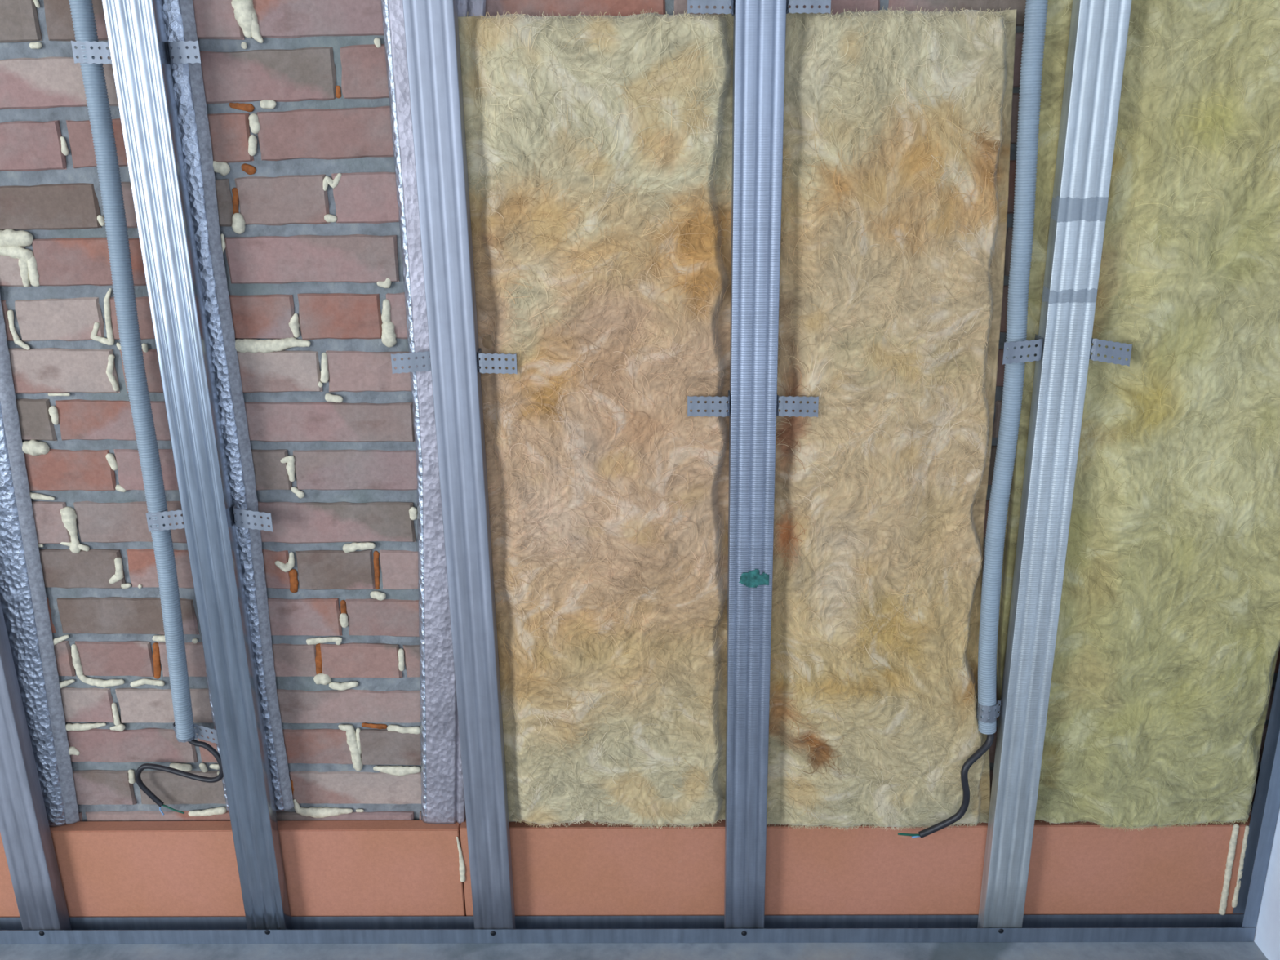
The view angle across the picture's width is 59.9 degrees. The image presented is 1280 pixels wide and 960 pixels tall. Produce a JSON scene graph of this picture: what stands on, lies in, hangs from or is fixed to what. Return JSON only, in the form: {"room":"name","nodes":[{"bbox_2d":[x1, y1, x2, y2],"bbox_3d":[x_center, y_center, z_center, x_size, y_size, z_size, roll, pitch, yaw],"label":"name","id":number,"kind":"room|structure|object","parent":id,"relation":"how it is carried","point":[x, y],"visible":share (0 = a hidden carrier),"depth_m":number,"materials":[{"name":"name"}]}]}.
{"room":"construction site","nodes":[
{"label":"construction site","id":0,"kind":"room"},
{"bbox_2d":[0,940,1267,959],"bbox_3d":[-1.984,1.417,-0.122,6.812,0.120,4.410,0,18,1],"label":"floor","id":1,"kind":"structure","parent":0,"point":[908,950],"depth_m":1.71,"materials":[{"name":"concrete"}]},
{"bbox_2d":[0,914,1255,944],"bbox_3d":[-2.158,0.718,1.763,6.200,0.027,0.032,0,18,1],"label":"floor track","id":2,"kind":"object","parent":1,"relation":"on","point":[1076,927],"visible":0.99,"depth_m":1.73,"materials":[{"name":"metal"}]},
{"bbox_2d":[0,600,71,930],"bbox_3d":[-0.953,-0.523,1.338,0.073,2.616,0.027,0,18,1],"label":"stud","id":3,"kind":"object","parent":2,"relation":"on","point":[24,828],"visible":0.98,"depth_m":1.67,"materials":[{"name":"metal"}]},
{"bbox_2d":[71,0,292,929],"bbox_3d":[-0.601,-0.527,1.336,0.171,2.616,0.034,0,18,1],"label":"stud","id":4,"kind":"object","parent":2,"relation":"on","point":[135,28],"depth_m":1.47,"materials":[{"name":"metal"}]},
{"bbox_2d":[391,0,517,928],"bbox_3d":[-0.248,-0.530,1.331,0.167,2.616,0.034,0,18,1],"label":"stud","id":5,"kind":"object","parent":2,"relation":"on","point":[431,27],"depth_m":1.46,"materials":[{"name":"metal"}]},
{"bbox_2d":[687,0,831,928],"bbox_3d":[0.142,-0.533,1.325,0.171,2.616,0.035,0,18,1],"label":"stud","id":6,"kind":"object","parent":2,"relation":"on","point":[759,28],"depth_m":1.46,"materials":[{"name":"metal"}]},
{"bbox_2d":[977,0,1132,928],"bbox_3d":[0.543,-0.537,1.318,0.162,2.616,0.036,0,18,1],"label":"stud","id":7,"kind":"object","parent":2,"relation":"on","point":[1099,29],"depth_m":1.45,"materials":[{"name":"metal"}]},
{"bbox_2d":[1232,662,1279,926],"bbox_3d":[0.916,-0.551,1.306,0.022,2.590,0.029,0,18,1],"label":"stud","id":8,"kind":"object","parent":2,"relation":"on","point":[1266,804],"visible":1,"depth_m":1.66,"materials":[{"name":"metal"}]},
{"bbox_2d":[0,0,1279,821],"bbox_3d":[-2.240,-0.638,1.442,6.575,2.805,0.153,0,18,1],"label":"wall","id":9,"kind":"structure","parent":0,"point":[355,459],"depth_m":1.51,"materials":[{"name":"brick"}]},
{"bbox_2d":[7,310,30,350],"bbox_3d":[-0.835,-0.201,1.493,0.023,0.054,0.006,0,18,1],"label":"foam dab","id":10,"kind":"object","parent":9,"relation":"attached to","point":[10,313],"visible":1,"depth_m":1.49,"materials":[{"name":"plastic"}]},
{"bbox_2d":[0,228,39,287],"bbox_3d":[-0.823,-0.292,1.462,0.059,0.076,0.019,0,18,1],"label":"foam dab","id":11,"kind":"object","parent":9,"relation":"attached to","point":[11,240],"visible":1,"depth_m":1.46,"materials":[{"name":"plastic"}]},
{"bbox_2d":[22,439,49,455],"bbox_3d":[-0.841,-0.045,1.544,0.040,0.024,0.017,0,18,1],"label":"foam dab","id":12,"kind":"object","parent":9,"relation":"attached to","point":[33,447],"visible":1,"depth_m":1.54,"materials":[{"name":"plastic"}]},
{"bbox_2d":[29,41,42,48],"bbox_3d":[-0.750,-0.540,1.380,0.016,0.008,0.006,0,18,1],"label":"foam dab","id":13,"kind":"object","parent":9,"relation":"attached to","point":[37,45],"visible":1,"depth_m":1.38,"materials":[{"name":"plastic"}]},
{"bbox_2d":[33,0,39,8],"bbox_3d":[-0.741,-0.586,1.365,0.007,0.011,0.004,0,18,1],"label":"foam dab","id":14,"kind":"object","parent":9,"relation":"attached to","point":[36,2],"visible":1,"depth_m":1.36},
{"bbox_2d":[0,295,79,826],"bbox_3d":[-0.891,-0.617,1.341,0.218,2.425,0.021,0,18,1],"label":"strip","id":15,"kind":"object","parent":9,"relation":"attached to","point":[23,596],"visible":0.88,"depth_m":1.61,"materials":[{"name":"grey metal"}]},
{"bbox_2d":[29,492,54,500],"bbox_3d":[-0.846,0.023,1.567,0.039,0.012,0.007,0,18,1],"label":"foam dab","id":16,"kind":"object","parent":9,"relation":"attached to","point":[33,495],"visible":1,"depth_m":1.56,"materials":[{"name":"plastic"}]},
{"bbox_2d":[48,405,58,425],"bbox_3d":[-0.807,-0.089,1.530,0.012,0.027,0.008,0,18,1],"label":"foam dab","id":17,"kind":"object","parent":9,"relation":"attached to","point":[53,411],"visible":1,"depth_m":1.53,"materials":[{"name":"plastic"}]},
{"bbox_2d":[48,393,70,395],"bbox_3d":[-0.795,-0.117,1.520,0.030,0.004,0.003,0,18,1],"label":"foam dab","id":18,"kind":"object","parent":9,"relation":"attached to","point":[49,394],"visible":1,"depth_m":1.52,"materials":[{"name":"plastic"}]},
{"bbox_2d":[53,635,69,644],"bbox_3d":[-0.856,0.236,1.638,0.032,0.017,0.008,0,18,1],"label":"foam dab","id":19,"kind":"object","parent":9,"relation":"attached to","point":[56,640],"visible":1,"depth_m":1.64,"materials":[{"name":"plastic"}]},
{"bbox_2d":[60,136,68,155],"bbox_3d":[-0.735,-0.426,1.417,0.010,0.024,0.006,0,18,1],"label":"foam dab","id":20,"kind":"object","parent":9,"relation":"attached to","point":[64,150],"visible":1,"depth_m":1.42,"materials":[{"name":"plastic"}]},
{"bbox_2d":[59,679,75,688],"bbox_3d":[-0.858,0.305,1.661,0.029,0.015,0.008,0,18,1],"label":"foam dab","id":21,"kind":"object","parent":9,"relation":"attached to","point":[64,683],"visible":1,"depth_m":1.66,"materials":[{"name":"plastic"}]},
{"bbox_2d":[68,746,79,755],"bbox_3d":[-0.866,0.414,1.697,0.019,0.015,0.011,0,18,1],"label":"foam dab","id":22,"kind":"object","parent":9,"relation":"attached to","point":[73,750],"visible":1,"depth_m":1.69,"materials":[{"name":"plastic"}]},
{"bbox_2d":[59,506,89,553],"bbox_3d":[-0.809,0.072,1.583,0.041,0.071,0.016,0,18,1],"label":"foam dab","id":23,"kind":"object","parent":9,"relation":"attached to","point":[68,514],"visible":1,"depth_m":1.58,"materials":[{"name":"plastic"}]},
{"bbox_2d":[65,722,106,731],"bbox_3d":[-0.840,0.374,1.684,0.065,0.013,0.010,0,18,1],"label":"foam dab","id":24,"kind":"object","parent":9,"relation":"attached to","point":[69,726],"visible":1,"depth_m":1.68,"materials":[{"name":"plastic"}]},
{"bbox_2d":[71,644,124,688],"bbox_3d":[-0.806,0.277,1.651,0.072,0.072,0.009,0,18,1],"label":"foam dab","id":25,"kind":"object","parent":9,"relation":"attached to","point":[75,655],"visible":1,"depth_m":1.66,"materials":[{"name":"plastic"}]},
{"bbox_2d":[97,214,105,226],"bbox_3d":[-0.701,-0.338,1.446,0.010,0.014,0.006,0,18,1],"label":"foam dab","id":26,"kind":"object","parent":9,"relation":"attached to","point":[100,218],"visible":0.92,"depth_m":1.44,"materials":[{"name":"plastic"}]},
{"bbox_2d":[90,288,114,345],"bbox_3d":[-0.720,-0.218,1.486,0.039,0.077,0.007,0,18,1],"label":"foam dab","id":27,"kind":"object","parent":9,"relation":"attached to","point":[110,340],"visible":1,"depth_m":1.49,"materials":[{"name":"plastic"}]},
{"bbox_2d":[106,453,117,470],"bbox_3d":[-0.736,-0.025,1.550,0.016,0.025,0.009,0,18,1],"label":"foam dab","id":28,"kind":"object","parent":9,"relation":"attached to","point":[110,457],"visible":1,"depth_m":1.55,"materials":[{"name":"plastic"}]},
{"bbox_2d":[106,354,119,391],"bbox_3d":[-0.718,-0.146,1.510,0.015,0.051,0.007,0,18,1],"label":"foam dab","id":29,"kind":"object","parent":9,"relation":"attached to","point":[109,370],"visible":1,"depth_m":1.51,"materials":[{"name":"plastic"}]},
{"bbox_2d":[110,702,125,731],"bbox_3d":[-0.792,0.358,1.678,0.024,0.049,0.008,0,18,1],"label":"foam dab","id":30,"kind":"object","parent":9,"relation":"attached to","point":[119,727],"visible":1,"depth_m":1.68,"materials":[{"name":"plastic"}]},
{"bbox_2d":[115,342,121,350],"bbox_3d":[-0.701,-0.180,1.498,0.010,0.010,0.006,0,18,1],"label":"foam dab","id":31,"kind":"object","parent":9,"relation":"attached to","point":[117,344],"visible":0.64,"depth_m":1.50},
{"bbox_2d":[108,557,131,588],"bbox_3d":[-0.753,0.134,1.603,0.031,0.050,0.009,0,18,1],"label":"foam dab","id":32,"kind":"object","parent":9,"relation":"attached to","point":[118,575],"visible":1,"depth_m":1.60,"materials":[{"name":"plastic"}]},
{"bbox_2d":[115,484,126,492],"bbox_3d":[-0.729,0.012,1.562,0.015,0.011,0.007,0,18,1],"label":"foam dab","id":33,"kind":"object","parent":9,"relation":"attached to","point":[118,487],"visible":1,"depth_m":1.56,"materials":[{"name":"plastic"}]},
{"bbox_2d":[128,768,135,783],"bbox_3d":[-0.783,0.456,1.710,0.011,0.025,0.007,0,18,1],"label":"foam dab","id":34,"kind":"object","parent":9,"relation":"attached to","point":[131,772],"visible":1,"depth_m":1.71,"materials":[{"name":"plastic"}]},
{"bbox_2d":[142,342,148,352],"bbox_3d":[-0.668,-0.178,1.498,0.008,0.012,0.006,0,18,1],"label":"foam dab","id":35,"kind":"object","parent":9,"relation":"attached to","point":[144,346],"visible":0.97,"depth_m":1.50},
{"bbox_2d":[129,678,164,687],"bbox_3d":[-0.736,0.303,1.659,0.052,0.014,0.007,0,18,1],"label":"foam dab","id":36,"kind":"object","parent":9,"relation":"attached to","point":[145,681],"visible":1,"depth_m":1.66,"materials":[{"name":"plastic"}]},
{"bbox_2d":[152,642,161,679],"bbox_3d":[-0.718,0.269,1.650,0.016,0.060,0.006,0,18,1],"label":"foam","id":37,"kind":"object","parent":9,"relation":"attached to","point":[156,655],"visible":1,"depth_m":1.65,"materials":[{"name":"plastic"}]},
{"bbox_2d":[151,635,165,641],"bbox_3d":[-0.704,0.233,1.635,0.028,0.011,0.008,0,18,1],"label":"foam dab","id":38,"kind":"object","parent":9,"relation":"attached to","point":[156,637],"visible":0.65,"depth_m":1.63,"materials":[{"name":"plastic"}]},
{"bbox_2d":[169,763,192,771],"bbox_3d":[-0.704,0.440,1.704,0.034,0.014,0.009,0,18,1],"label":"foam dab","id":39,"kind":"object","parent":9,"relation":"attached to","point":[182,766],"visible":0.93,"depth_m":1.70,"materials":[{"name":"plastic"}]},
{"bbox_2d":[191,638,197,643],"bbox_3d":[-0.655,0.237,1.636,0.008,0.008,0.006,0,18,1],"label":"foam dab","id":40,"kind":"object","parent":9,"relation":"attached to","point":[194,640],"visible":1,"depth_m":1.63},
{"bbox_2d":[187,806,226,816],"bbox_3d":[-0.673,0.516,1.728,0.061,0.017,0.010,0,18,1],"label":"foam dab","id":41,"kind":"object","parent":9,"relation":"attached to","point":[217,811],"visible":1,"depth_m":1.73,"materials":[{"name":"plastic"}]},
{"bbox_2d":[199,763,219,774],"bbox_3d":[-0.659,0.443,1.704,0.033,0.021,0.008,0,18,1],"label":"foam dab","id":42,"kind":"object","parent":9,"relation":"attached to","point":[202,766],"visible":0.79,"depth_m":1.70,"materials":[{"name":"plastic"}]},
{"bbox_2d":[213,160,230,176],"bbox_3d":[-0.540,-0.399,1.423,0.029,0.020,0.012,0,18,1],"label":"foam dab","id":43,"kind":"object","parent":9,"relation":"attached to","point":[223,168],"visible":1,"depth_m":1.42,"materials":[{"name":"plastic"}]},
{"bbox_2d":[220,233,226,253],"bbox_3d":[-0.546,-0.308,1.454,0.009,0.028,0.004,0,18,1],"label":"foam dab","id":44,"kind":"object","parent":9,"relation":"attached to","point":[222,237],"visible":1,"depth_m":1.45,"materials":[{"name":"plastic"}]},
{"bbox_2d":[160,0,293,812],"bbox_3d":[-0.599,-0.631,1.334,0.107,2.401,0.019,0,18,1],"label":"strip","id":45,"kind":"object","parent":9,"relation":"attached to","point":[180,24],"visible":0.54,"depth_m":1.49,"materials":[{"name":"grey metal"}]},
{"bbox_2d":[0,820,466,917],"bbox_3d":[-2.767,0.638,1.778,4.982,0.183,0.026,0,18,1],"label":"board","id":46,"kind":"object","parent":9,"relation":"attached to","point":[332,868],"visible":0.76,"depth_m":1.73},
{"bbox_2d":[231,187,239,213],"bbox_3d":[-0.523,-0.360,1.440,0.012,0.037,0.005,0,18,1],"label":"foam","id":47,"kind":"object","parent":9,"relation":"attached to","point":[235,193],"visible":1,"depth_m":1.44,"materials":[{"name":"plastic"}]},
{"bbox_2d":[231,213,245,234],"bbox_3d":[-0.522,-0.334,1.445,0.018,0.027,0.013,0,18,1],"label":"foam dab","id":48,"kind":"object","parent":9,"relation":"attached to","point":[238,224],"visible":1,"depth_m":1.44,"materials":[{"name":"plastic"}]},
{"bbox_2d":[228,102,254,111],"bbox_3d":[-0.503,-0.470,1.403,0.032,0.012,0.005,0,18,1],"label":"foam","id":49,"kind":"object","parent":9,"relation":"attached to","point":[245,107],"visible":1,"depth_m":1.40,"materials":[{"name":"plastic"}]},
{"bbox_2d":[231,0,263,48],"bbox_3d":[-0.484,-0.573,1.365,0.035,0.081,0.020,0,18,1],"label":"foam dab","id":50,"kind":"object","parent":9,"relation":"attached to","point":[245,14],"visible":1,"depth_m":1.36,"materials":[{"name":"plastic"}]},
{"bbox_2d":[241,163,256,174],"bbox_3d":[-0.502,-0.399,1.426,0.018,0.014,0.006,0,18,1],"label":"foam","id":51,"kind":"object","parent":9,"relation":"in","point":[249,169],"visible":1,"depth_m":1.42,"materials":[{"name":"plastic"}]},
{"bbox_2d":[248,134,257,155],"bbox_3d":[-0.493,-0.426,1.414,0.013,0.026,0.008,0,18,1],"label":"foam dab","id":52,"kind":"object","parent":9,"relation":"attached to","point":[252,141],"visible":1,"depth_m":1.41,"materials":[{"name":"plastic"}]},
{"bbox_2d":[248,113,260,133],"bbox_3d":[-0.487,-0.451,1.406,0.015,0.025,0.011,0,18,1],"label":"foam dab","id":53,"kind":"object","parent":9,"relation":"attached to","point":[254,123],"visible":1,"depth_m":1.40,"materials":[{"name":"plastic"}]},
{"bbox_2d":[259,99,276,109],"bbox_3d":[-0.468,-0.473,1.398,0.020,0.012,0.008,0,18,1],"label":"foam dab","id":54,"kind":"object","parent":9,"relation":"attached to","point":[265,104],"visible":1,"depth_m":1.40,"materials":[{"name":"plastic"}]},
{"bbox_2d":[235,337,311,353],"bbox_3d":[-0.499,-0.181,1.495,0.113,0.022,0.015,0,18,1],"label":"foam dab","id":55,"kind":"object","parent":9,"relation":"attached to","point":[251,345],"visible":1,"depth_m":1.49,"materials":[{"name":"plastic"}]},
{"bbox_2d":[275,551,294,572],"bbox_3d":[-0.510,0.118,1.595,0.029,0.031,0.008,0,18,1],"label":"foam dab","id":56,"kind":"object","parent":9,"relation":"attached to","point":[286,567],"visible":1,"depth_m":1.59,"materials":[{"name":"plastic"}]},
{"bbox_2d":[280,455,295,481],"bbox_3d":[-0.490,-0.016,1.550,0.020,0.038,0.008,0,18,1],"label":"foam dab","id":57,"kind":"object","parent":9,"relation":"attached to","point":[290,460],"visible":1,"depth_m":1.55,"materials":[{"name":"plastic"}]},
{"bbox_2d":[289,778,293,798],"bbox_3d":[-0.538,0.476,1.717,0.011,0.036,0.006,0,18,1],"label":"foam","id":58,"kind":"object","parent":9,"relation":"in","point":[291,780],"visible":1,"depth_m":1.71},
{"bbox_2d":[288,568,298,592],"bbox_3d":[-0.501,0.146,1.607,0.015,0.037,0.007,0,18,1],"label":"foam","id":59,"kind":"object","parent":9,"relation":"in","point":[293,574],"visible":1,"depth_m":1.60,"materials":[{"name":"plastic"}]},
{"bbox_2d":[288,313,299,337],"bbox_3d":[-0.463,-0.207,1.486,0.015,0.033,0.011,0,18,1],"label":"foam dab","id":60,"kind":"object","parent":9,"relation":"attached to","point":[294,324],"visible":1,"depth_m":1.48,"materials":[{"name":"plastic"}]},
{"bbox_2d":[291,486,304,498],"bbox_3d":[-0.481,0.018,1.561,0.018,0.017,0.007,0,18,1],"label":"foam dab","id":61,"kind":"object","parent":9,"relation":"attached to","point":[300,494],"visible":1,"depth_m":1.56,"materials":[{"name":"plastic"}]},
{"bbox_2d":[315,643,322,674],"bbox_3d":[-0.475,0.266,1.646,0.018,0.053,0.007,0,18,1],"label":"foam","id":62,"kind":"object","parent":9,"relation":"attached to","point":[318,655],"visible":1,"depth_m":1.64,"materials":[{"name":"plastic"}]},
{"bbox_2d":[317,381,323,387],"bbox_3d":[-0.435,-0.130,1.511,0.007,0.009,0.005,0,18,1],"label":"foam dab","id":63,"kind":"object","parent":9,"relation":"attached to","point":[320,384],"visible":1,"depth_m":1.51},
{"bbox_2d":[313,673,331,684],"bbox_3d":[-0.472,0.296,1.653,0.027,0.020,0.015,0,18,1],"label":"foam dab","id":64,"kind":"object","parent":9,"relation":"attached to","point":[320,678],"visible":1,"depth_m":1.65,"materials":[{"name":"plastic"}]},
{"bbox_2d":[306,636,342,644],"bbox_3d":[-0.464,0.237,1.633,0.054,0.013,0.007,0,18,1],"label":"foam dab","id":65,"kind":"object","parent":9,"relation":"attached to","point":[338,640],"visible":1,"depth_m":1.63,"materials":[{"name":"plastic"}]},
{"bbox_2d":[320,352,328,382],"bbox_3d":[-0.428,-0.152,1.504,0.013,0.042,0.008,0,18,1],"label":"foam dab","id":66,"kind":"object","parent":9,"relation":"attached to","point":[324,364],"visible":1,"depth_m":1.50,"materials":[{"name":"plastic"}]},
{"bbox_2d":[293,799,364,817],"bbox_3d":[-0.483,0.510,1.724,0.109,0.034,0.014,0,18,1],"label":"foam dab","id":67,"kind":"object","parent":9,"relation":"attached to","point":[315,812],"visible":1,"depth_m":1.72,"materials":[{"name":"plastic"}]},
{"bbox_2d":[324,213,337,222],"bbox_3d":[-0.401,-0.340,1.441,0.017,0.011,0.007,0,18,1],"label":"foam dab","id":68,"kind":"object","parent":9,"relation":"attached to","point":[328,218],"visible":1,"depth_m":1.44,"materials":[{"name":"plastic"}]},
{"bbox_2d":[323,173,342,191],"bbox_3d":[-0.395,-0.383,1.427,0.026,0.022,0.007,0,18,1],"label":"foam dab","id":69,"kind":"object","parent":9,"relation":"attached to","point":[327,180],"visible":1,"depth_m":1.43,"materials":[{"name":"plastic"}]},
{"bbox_2d":[324,393,342,402],"bbox_3d":[-0.418,-0.112,1.517,0.025,0.014,0.008,0,18,1],"label":"foam dab","id":70,"kind":"object","parent":9,"relation":"attached to","point":[328,397],"visible":1,"depth_m":1.51,"materials":[{"name":"plastic"}]},
{"bbox_2d":[335,85,341,97],"bbox_3d":[-0.379,-0.487,1.396,0.008,0.016,0.004,0,18,1],"label":"foam","id":71,"kind":"object","parent":9,"relation":"in","point":[338,93],"visible":1,"depth_m":1.40,"materials":[{"name":"plastic"}]},
{"bbox_2d":[328,680,358,690],"bbox_3d":[-0.441,0.307,1.656,0.044,0.015,0.009,0,18,1],"label":"foam dab","id":72,"kind":"object","parent":9,"relation":"attached to","point":[347,685],"visible":1,"depth_m":1.65,"materials":[{"name":"plastic"}]},
{"bbox_2d":[340,600,346,613],"bbox_3d":[-0.432,0.186,1.619,0.009,0.025,0.005,0,18,1],"label":"foam","id":73,"kind":"object","parent":9,"relation":"attached to","point":[343,604],"visible":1,"depth_m":1.62,"materials":[{"name":"plastic"}]},
{"bbox_2d":[339,613,348,627],"bbox_3d":[-0.432,0.205,1.622,0.013,0.023,0.009,0,18,1],"label":"foam dab","id":74,"kind":"object","parent":9,"relation":"attached to","point":[344,621],"visible":1,"depth_m":1.62,"materials":[{"name":"plastic"}]},
{"bbox_2d":[337,724,363,771],"bbox_3d":[-0.439,0.407,1.690,0.033,0.081,0.012,0,18,1],"label":"foam dab","id":75,"kind":"object","parent":9,"relation":"attached to","point":[353,737],"visible":1,"depth_m":1.68,"materials":[{"name":"plastic"}]},
{"bbox_2d":[342,542,375,552],"bbox_3d":[-0.401,0.096,1.586,0.047,0.016,0.010,0,18,1],"label":"foam dab","id":76,"kind":"object","parent":9,"relation":"attached to","point":[347,548],"visible":1,"depth_m":1.58,"materials":[{"name":"plastic"}]},
{"bbox_2d":[361,722,386,728],"bbox_3d":[-0.402,0.372,1.681,0.039,0.011,0.004,0,18,1],"label":"foam","id":77,"kind":"object","parent":9,"relation":"in","point":[364,725],"visible":1,"depth_m":1.68,"materials":[{"name":"plastic"}]},
{"bbox_2d":[373,551,379,589],"bbox_3d":[-0.379,0.130,1.600,0.011,0.060,0.004,0,18,1],"label":"foam","id":78,"kind":"object","parent":9,"relation":"attached to","point":[376,566],"visible":1,"depth_m":1.60,"materials":[{"name":"plastic"}]},
{"bbox_2d":[373,37,381,48],"bbox_3d":[-0.325,-0.541,1.374,0.009,0.012,0.007,0,18,1],"label":"foam dab","id":79,"kind":"object","parent":9,"relation":"attached to","point":[377,42],"visible":1,"depth_m":1.37,"materials":[{"name":"plastic"}]},
{"bbox_2d":[369,591,386,600],"bbox_3d":[-0.380,0.167,1.609,0.023,0.014,0.009,0,18,1],"label":"foam dab","id":80,"kind":"object","parent":9,"relation":"attached to","point":[378,595],"visible":1,"depth_m":1.61,"materials":[{"name":"plastic"}]},
{"bbox_2d":[377,278,391,288],"bbox_3d":[-0.338,-0.261,1.467,0.020,0.016,0.007,0,18,1],"label":"foam dab","id":81,"kind":"object","parent":9,"relation":"attached to","point":[387,283],"visible":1,"depth_m":1.47,"materials":[{"name":"plastic"}]},
{"bbox_2d":[381,298,391,322],"bbox_3d":[-0.338,-0.224,1.479,0.014,0.034,0.009,0,18,1],"label":"foam dab","id":82,"kind":"object","parent":9,"relation":"attached to","point":[385,317],"visible":1,"depth_m":1.48,"materials":[{"name":"plastic"}]},
{"bbox_2d":[381,321,396,347],"bbox_3d":[-0.337,-0.196,1.489,0.021,0.036,0.015,0,18,1],"label":"foam dab","id":83,"kind":"object","parent":9,"relation":"attached to","point":[388,336],"visible":1,"depth_m":1.48,"materials":[{"name":"plastic"}]},
{"bbox_2d":[373,765,421,776],"bbox_3d":[-0.371,0.445,1.701,0.074,0.018,0.012,0,18,1],"label":"foam dab","id":84,"kind":"object","parent":9,"relation":"attached to","point":[399,771],"visible":1,"depth_m":1.70,"materials":[{"name":"plastic"}]},
{"bbox_2d":[397,648,404,671],"bbox_3d":[-0.353,0.266,1.642,0.010,0.036,0.007,0,18,1],"label":"foam dab","id":85,"kind":"object","parent":9,"relation":"attached to","point":[401,652],"visible":1,"depth_m":1.64,"materials":[{"name":"plastic"}]},
{"bbox_2d":[386,724,420,733],"bbox_3d":[-0.356,0.377,1.678,0.052,0.016,0.010,0,18,1],"label":"foam dab","id":86,"kind":"object","parent":9,"relation":"attached to","point":[411,730],"visible":1,"depth_m":1.68,"materials":[{"name":"plastic"}]},
{"bbox_2d":[408,506,417,519],"bbox_3d":[-0.320,0.047,1.569,0.013,0.020,0.009,0,18,1],"label":"foam dab","id":87,"kind":"object","parent":9,"relation":"attached to","point":[412,511],"visible":1,"depth_m":1.56,"materials":[{"name":"plastic"}]},
{"bbox_2d":[380,0,485,824],"bbox_3d":[-0.213,-0.624,1.334,0.282,2.425,0.013,0,18,1],"label":"strip","id":88,"kind":"object","parent":9,"relation":"attached to","point":[442,796],"visible":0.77,"depth_m":1.55,"materials":[{"name":"metal"}]},
{"bbox_2d":[457,8,733,829],"bbox_3d":[-0.049,-0.017,1.506,0.390,1.150,0.044,0,18,1],"label":"insulation batt","id":89,"kind":"object","parent":9,"relation":"attached to","point":[599,148],"visible":0.86,"depth_m":1.46,"materials":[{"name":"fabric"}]},
{"bbox_2d":[459,815,1250,915],"bbox_3d":[0.332,0.611,1.730,1.214,0.186,0.026,0,18,1],"label":"board","id":90,"kind":"object","parent":9,"relation":"attached to","point":[586,868],"visible":0.66,"depth_m":1.71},
{"bbox_2d":[456,836,466,882],"bbox_3d":[-0.276,0.586,1.714,0.010,0.083,0.008,11,21,31],"label":"bead","id":91,"kind":"object","parent":90,"relation":"attached to","point":[462,867],"visible":1,"depth_m":1.72},
{"bbox_2d":[1218,823,1239,915],"bbox_3d":[0.903,0.598,1.704,0.014,0.167,0.008,0,18,1],"label":"bead","id":92,"kind":"object","parent":90,"relation":"attached to","point":[1233,842],"visible":1,"depth_m":1.70},
{"bbox_2d":[1231,825,1249,907],"bbox_3d":[0.921,0.593,1.702,0.010,0.149,0.007,0,18,1],"label":"bead","id":93,"kind":"object","parent":90,"relation":"attached to","point":[1234,901],"visible":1,"depth_m":1.70},
{"bbox_2d":[766,6,1017,831],"bbox_3d":[0.340,-0.019,1.506,0.370,1.155,0.053,0,18,1],"label":"insulation batt","id":94,"kind":"object","parent":9,"relation":"attached to","point":[897,124],"visible":0.94,"depth_m":1.46,"materials":[{"name":"fabric"}]},
{"bbox_2d":[996,0,1279,831],"bbox_3d":[0.691,-0.159,1.456,0.436,1.441,0.053,0,18,1],"label":"insulation batt","id":95,"kind":"object","parent":9,"relation":"attached to","point":[1167,643],"visible":0.73,"depth_m":1.48,"materials":[{"name":"fabric"}]},
{"bbox_2d":[1243,800,1279,959],"bbox_3d":[1.105,0.060,-0.505,0.400,2.620,4.210,0,18,1],"label":"wall","id":96,"kind":"structure","parent":0,"point":[1267,934],"depth_m":1.66,"materials":[{"name":"white paint"}]},
{"bbox_3d":[-2.019,-1.184,-0.983,6.812,0.120,4.410,0,18,1],"label":"ceiling","id":97,"kind":"structure","parent":0,"visible":0},
{"bbox_2d":[68,0,195,740],"bbox_3d":[-0.680,-0.692,1.294,0.044,2.259,0.025,0,18,1],"label":"conduit","id":98,"kind":"object","parent":97,"relation":"hanging from","point":[83,20],"visible":0.97,"depth_m":1.46,"materials":[{"name":"grey plastic"}]},
{"bbox_2d":[134,738,223,814],"bbox_3d":[-0.694,0.442,1.679,0.149,0.163,0.015,2,18,7],"label":"cable","id":99,"kind":"object","parent":98,"relation":"hanging from","point":[200,744],"visible":0.94,"depth_m":1.68,"materials":[{"name":"black plastic"}]},
{"bbox_2d":[172,721,218,744],"bbox_3d":[-0.656,0.379,1.649,0.072,0.038,0.018,0,18,1],"label":"clamp","id":100,"kind":"object","parent":98,"relation":"attached to","point":[197,730],"visible":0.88,"depth_m":1.65,"materials":[{"name":"metal"}]},
{"bbox_2d":[977,0,1048,734],"bbox_3d":[0.475,-0.704,1.264,0.054,2.246,0.035,0,18,1],"label":"conduit","id":101,"kind":"object","parent":97,"relation":"hanging from","point":[1036,11],"visible":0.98,"depth_m":1.43,"materials":[{"name":"grey plastic"}]},
{"bbox_2d":[897,733,994,838],"bbox_3d":[0.450,0.443,1.626,0.131,0.195,0.026,-2,18,-4],"label":"cable","id":102,"kind":"object","parent":101,"relation":"hanging from","point":[977,754],"visible":1,"depth_m":1.62,"materials":[{"name":"black plastic"}]},
{"bbox_2d":[976,698,1001,723],"bbox_3d":[0.505,0.333,1.599,0.036,0.028,0.020,-2,18,-5],"label":"clamp","id":103,"kind":"object","parent":101,"relation":"attached to","point":[985,713],"visible":1,"depth_m":1.59,"materials":[{"name":"metal"}]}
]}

